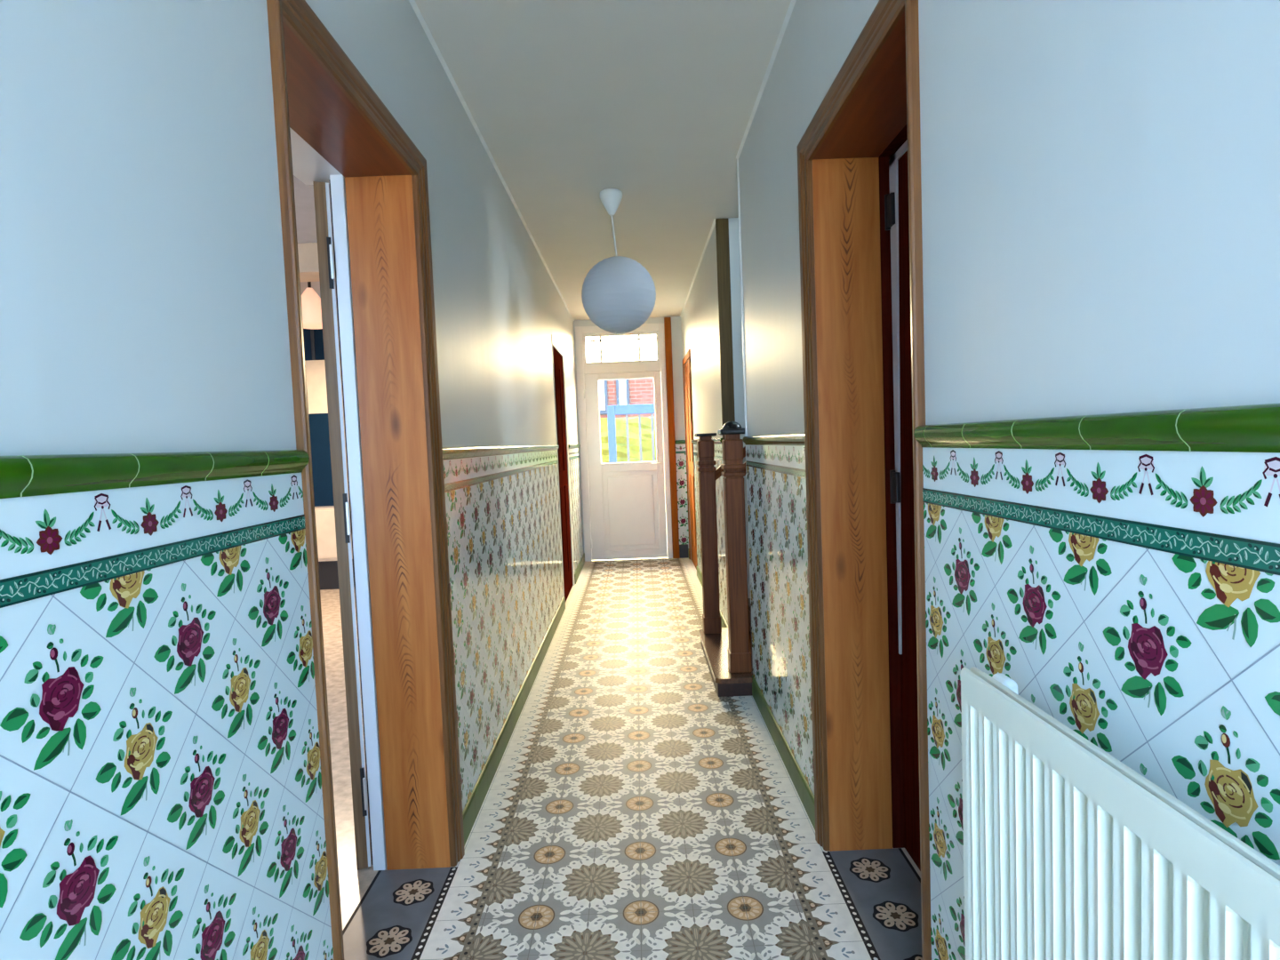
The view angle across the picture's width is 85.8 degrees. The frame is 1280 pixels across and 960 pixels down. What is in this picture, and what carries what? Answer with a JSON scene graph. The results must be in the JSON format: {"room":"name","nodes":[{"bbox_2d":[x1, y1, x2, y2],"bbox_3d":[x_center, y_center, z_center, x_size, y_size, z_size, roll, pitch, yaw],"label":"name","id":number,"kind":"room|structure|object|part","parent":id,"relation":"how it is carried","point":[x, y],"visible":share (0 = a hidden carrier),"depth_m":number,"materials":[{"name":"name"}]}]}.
{"room":"house hallway","nodes":[
{"label":"house hallway","id":0,"kind":"room"},
{"bbox_2d":[0,0,583,959],"bbox_3d":[-0.737,-0.185,3.315,0.219,2.655,8.550,-2,3,0],"label":"wall","id":1,"kind":"structure","parent":0,"point":[161,792],"depth_m":0.95,"materials":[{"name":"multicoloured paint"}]},
{"bbox_3d":[-0.636,-0.144,3.318,0.022,0.042,8.550,-2,3,0],"label":"dado rail","id":2,"kind":"part","parent":1,"relation":"part of","materials":[{"name":"green tile"}]},
{"bbox_2d":[266,0,464,959],"bbox_3d":[-0.838,0.126,2.027,0.499,2.180,1.550,-3,3,-9],"label":"door frame","id":3,"kind":"structure","parent":1,"relation":"in","point":[332,126],"depth_m":2.06,"materials":[{"name":"brown wood"}]},
{"bbox_3d":[-0.898,0.156,1.695,0.140,2.159,0.900,-2,3,0],"label":"frame","id":4,"kind":"part","parent":3,"relation":"part of","materials":[{"name":"white paint"}]},
{"bbox_2d":[408,0,574,320],"bbox_3d":[-0.695,-1.507,3.245,0.012,0.012,8.550,-2,3,0],"label":"trim","id":5,"kind":"structure","parent":1,"relation":"attached to","point":[412,3],"depth_m":2.84,"materials":[{"name":"white paint"}]},
{"bbox_2d":[462,552,584,846],"bbox_3d":[-0.591,1.087,3.384,0.016,0.098,8.550,-2,3,0],"label":"baseboard","id":6,"kind":"structure","parent":1,"relation":"attached to","point":[470,812],"depth_m":2.99,"materials":[{"name":"green tile"}]},
{"bbox_2d":[551,334,575,601],"bbox_3d":[-0.675,-0.085,5.921,0.053,2.170,0.898,-2,3,0],"label":"door frame","id":7,"kind":"structure","parent":1,"relation":"in","point":[558,373],"depth_m":5.90,"materials":[{"name":"brown wood"}]},
{"bbox_2d":[293,0,791,319],"bbox_3d":[-1.921,-1.564,3.233,5.187,0.200,8.950,-2,3,0],"label":"ceiling","id":8,"kind":"structure","parent":0,"point":[652,101],"depth_m":2.85,"materials":[{"name":"white paint"}]},
{"bbox_2d":[301,281,322,328],"bbox_3d":[-2.567,-1.373,5.368,0.260,0.360,0.260,-2,3,0],"label":"hanging lamp","id":9,"kind":"object","parent":8,"relation":"hanging from","point":[310,300],"visible":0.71,"depth_m":5.29,"materials":[{"name":"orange glass"}]},
{"bbox_2d":[297,241,335,281],"bbox_3d":[-2.680,-1.411,4.539,3.470,0.184,0.250,-2,3,0],"label":"beam","id":10,"kind":"structure","parent":8,"relation":"attached to","point":[308,252],"depth_m":4.42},
{"bbox_2d":[581,188,655,333],"bbox_3d":[-0.123,-1.184,3.751,0.405,0.757,0.405,-3,3,-16],"label":"pendant lamp","id":11,"kind":"object","parent":8,"relation":"hanging from","point":[619,294],"visible":1,"depth_m":3.62,"materials":[{"name":"white glass"}]},
{"bbox_3d":[-0.140,-1.325,3.744,0.026,0.235,0.009,-2,3,0],"label":"cord","id":12,"kind":"part","parent":11,"relation":"part of","materials":[{"name":"white plastic"}]},
{"bbox_3d":[-0.116,-1.008,3.761,0.406,0.402,0.406,-2,3,0],"label":"lamp shade","id":13,"kind":"part","parent":11,"relation":"part of","materials":[{"name":"white glass"}]},
{"bbox_2d":[320,557,922,959],"bbox_3d":[-1.738,1.253,3.436,5.130,0.152,9.050,-2,3,0],"label":"floor","id":14,"kind":"structure","parent":0,"point":[630,809],"depth_m":2.26,"materials":[{"name":"beige tile"}]},
{"bbox_2d":[303,315,354,590],"bbox_3d":[-3.329,-0.249,6.740,1.000,2.620,0.460,-2,3,0],"label":"tall cabinet","id":15,"kind":"object","parent":14,"relation":"on","point":[313,338],"visible":0.02,"depth_m":6.53,"materials":[{"name":"blue wood"}]},
{"bbox_3d":[-3.369,-1.300,6.465,0.900,0.370,0.024,-2,3,0],"label":"glass","id":16,"kind":"part","parent":15,"relation":"part of","materials":[{"name":"black glass"}]},
{"bbox_3d":[-3.325,-0.178,6.530,0.900,0.880,0.014,-2,3,0],"label":"glass","id":17,"kind":"part","parent":15,"relation":"part of","materials":[{"name":"glass"}]},
{"bbox_3d":[-3.297,0.531,6.566,0.940,0.460,0.019,-2,3,0],"label":"drawer","id":18,"kind":"part","parent":15,"relation":"part of","materials":[{"name":"beige wood"}]},
{"bbox_2d":[694,421,752,696],"bbox_3d":[1.491,-0.303,3.851,2.330,2.656,0.933,-2,3,0],"label":"staircase","id":19,"kind":"structure","parent":14,"relation":"on","point":[727,652],"depth_m":3.52,"materials":[{"name":"brown wood"}]},
{"bbox_3d":[0.427,0.338,4.272,0.110,1.220,0.110,-2,3,0],"label":"newel post","id":20,"kind":"part","parent":19,"relation":"part of","materials":[{"name":"brown wood"}]},
{"bbox_3d":[1.469,-0.836,4.216,2.087,1.602,0.068,-2,3,0],"label":"handrail","id":21,"kind":"part","parent":19,"relation":"part of","materials":[{"name":"brown wood"}]},
{"bbox_3d":[0.493,0.375,3.543,0.110,1.220,0.110,-2,3,0],"label":"newel post","id":22,"kind":"part","parent":19,"relation":"part of","materials":[{"name":"brown wood"}]},
{"bbox_2d":[573,316,688,552],"bbox_3d":[-0.088,-0.445,7.674,1.574,2.655,0.226,-2,3,0],"label":"wall","id":23,"kind":"structure","parent":0,"point":[676,321],"depth_m":7.57,"materials":[{"name":"grey paint"}]},
{"bbox_2d":[575,323,672,561],"bbox_3d":[-0.173,-0.403,7.598,0.975,2.584,0.141,-2,3,0],"label":"door","id":24,"kind":"structure","parent":23,"relation":"in","point":[627,506],"depth_m":7.61,"materials":[{"name":"white wood"}]},
{"bbox_3d":[-0.205,-1.444,7.562,0.845,0.340,0.060,-2,3,0],"label":"fanlight frame","id":25,"kind":"part","parent":24,"relation":"part of","materials":[{"name":"white glass"}]},
{"bbox_3d":[-0.098,0.338,7.656,0.607,0.875,0.035,-2,3,0],"label":"panel","id":26,"kind":"part","parent":24,"relation":"part of","materials":[{"name":"white wood"}]},
{"bbox_3d":[0.183,-0.152,7.574,0.118,0.200,0.063,-2,3,0],"label":"handle","id":27,"kind":"part","parent":24,"relation":"part of","materials":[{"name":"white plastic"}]},
{"bbox_2d":[664,317,679,558],"bbox_3d":[0.350,-0.453,7.571,0.072,2.644,0.034,-2,3,0],"label":"trim","id":28,"kind":"structure","parent":23,"relation":"attached to","point":[667,320],"depth_m":7.55,"materials":[{"name":"brown wood"}]},
{"bbox_2d":[679,544,688,558],"bbox_3d":[0.486,0.789,7.642,0.099,0.150,0.016,-2,3,0],"label":"baseboard","id":29,"kind":"structure","parent":23,"relation":"attached to","point":[684,548],"depth_m":7.63,"materials":[{"name":"black tile"}]},
{"bbox_2d":[680,0,1279,959],"bbox_3d":[0.617,-0.239,3.321,0.219,2.655,8.550,-2,3,0],"label":"wall","id":30,"kind":"structure","parent":0,"point":[1100,436],"depth_m":0.86,"materials":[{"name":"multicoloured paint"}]},
{"bbox_2d":[682,348,697,569],"bbox_3d":[0.532,-0.188,7.034,0.056,2.162,0.944,-2,3,0],"label":"door","id":31,"kind":"structure","parent":30,"relation":"in","point":[686,369],"depth_m":7.05,"materials":[{"name":"brown wood"}]},
{"bbox_2d":[715,218,735,439],"bbox_3d":[0.557,-0.340,4.327,0.079,2.554,0.018,-2,3,0],"label":"trim","id":32,"kind":"structure","parent":30,"relation":"attached to","point":[722,225],"depth_m":4.28,"materials":[{"name":"brown wood"}]},
{"bbox_2d":[680,0,796,317],"bbox_3d":[0.472,-1.554,3.250,0.012,0.012,8.550,-2,3,0],"label":"trim","id":33,"kind":"structure","parent":30,"relation":"attached to","point":[793,2],"depth_m":2.73,"materials":[{"name":"white paint"}]},
{"bbox_2d":[736,159,752,655],"bbox_3d":[0.532,-0.241,3.421,0.018,2.653,0.022,-2,3,0],"label":"trim","id":34,"kind":"structure","parent":30,"relation":"attached to","point":[738,180],"depth_m":3.38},
{"bbox_2d":[688,549,815,830],"bbox_3d":[0.573,1.040,3.389,0.016,0.098,8.550,-2,3,0],"label":"baseboard","id":35,"kind":"structure","parent":30,"relation":"attached to","point":[804,790],"depth_m":2.72,"materials":[{"name":"green tile"}]},
{"bbox_2d":[797,0,931,959],"bbox_3d":[0.673,0.083,1.721,0.303,2.180,0.900,-2,3,0],"label":"door","id":36,"kind":"structure","parent":30,"relation":"in","point":[860,236],"depth_m":2.06,"materials":[{"name":"brown wood"}]},
{"bbox_3d":[0.786,0.083,1.722,0.077,2.169,0.900,-2,3,0],"label":"frame","id":37,"kind":"part","parent":36,"relation":"part of","materials":[{"name":"wood"}]},
{"bbox_3d":[0.521,-0.191,3.323,0.022,0.042,8.550,-2,3,0],"label":"dado rail","id":38,"kind":"part","parent":30,"relation":"part of","materials":[{"name":"green tile"}]},
{"bbox_2d":[960,666,1279,959],"bbox_3d":[0.531,0.768,0.593,0.090,0.945,0.895,-2,3,0],"label":"radiator","id":39,"kind":"object","parent":30,"relation":"attached to","point":[1071,852],"visible":1,"depth_m":0.75,"materials":[{"name":"white metal"}]},
{"label":"outside","id":40,"kind":"structure","parent":0,"visible":0},
{"bbox_3d":[0.021,1.445,0.077,60.000,0.190,80.000,-2,3,0],"label":"ground","id":41,"kind":"structure","parent":40,"visible":0},
{"bbox_2d":[598,377,655,417],"bbox_3d":[0.367,-0.879,14.151,11.200,2.910,0.650,-2,3,0],"label":"brick house","id":42,"kind":"structure","parent":41,"relation":"on","point":[629,391],"depth_m":13.92,"materials":[{"name":"red brick"}]},
{"bbox_3d":[-0.786,-1.705,13.868,0.140,0.600,0.009,-2,3,0],"label":"pane","id":43,"kind":"part","parent":42,"relation":"part of","materials":[{"name":"white glass"}]},
{"bbox_3d":[-0.346,-1.723,13.870,0.140,0.600,0.009,-2,3,0],"label":"pane","id":44,"kind":"part","parent":42,"relation":"part of","materials":[{"name":"white glass"}]},
{"bbox_2d":[600,416,664,475],"bbox_3d":[0.406,-0.172,11.510,5.300,1.780,0.900,-2,3,0],"label":"hedge","id":45,"kind":"object","parent":41,"relation":"on","point":[633,421],"visible":0.08,"depth_m":11.08,"materials":[{"name":"yellow plant"}]},
{"bbox_2d":[607,403,666,522],"bbox_3d":[0.157,-0.162,10.197,1.210,1.920,0.060,-2,3,0],"label":"gate","id":46,"kind":"object","parent":41,"relation":"on","point":[612,411],"visible":0.23,"depth_m":10.13,"materials":[{"name":"blue paint"}]}
]}

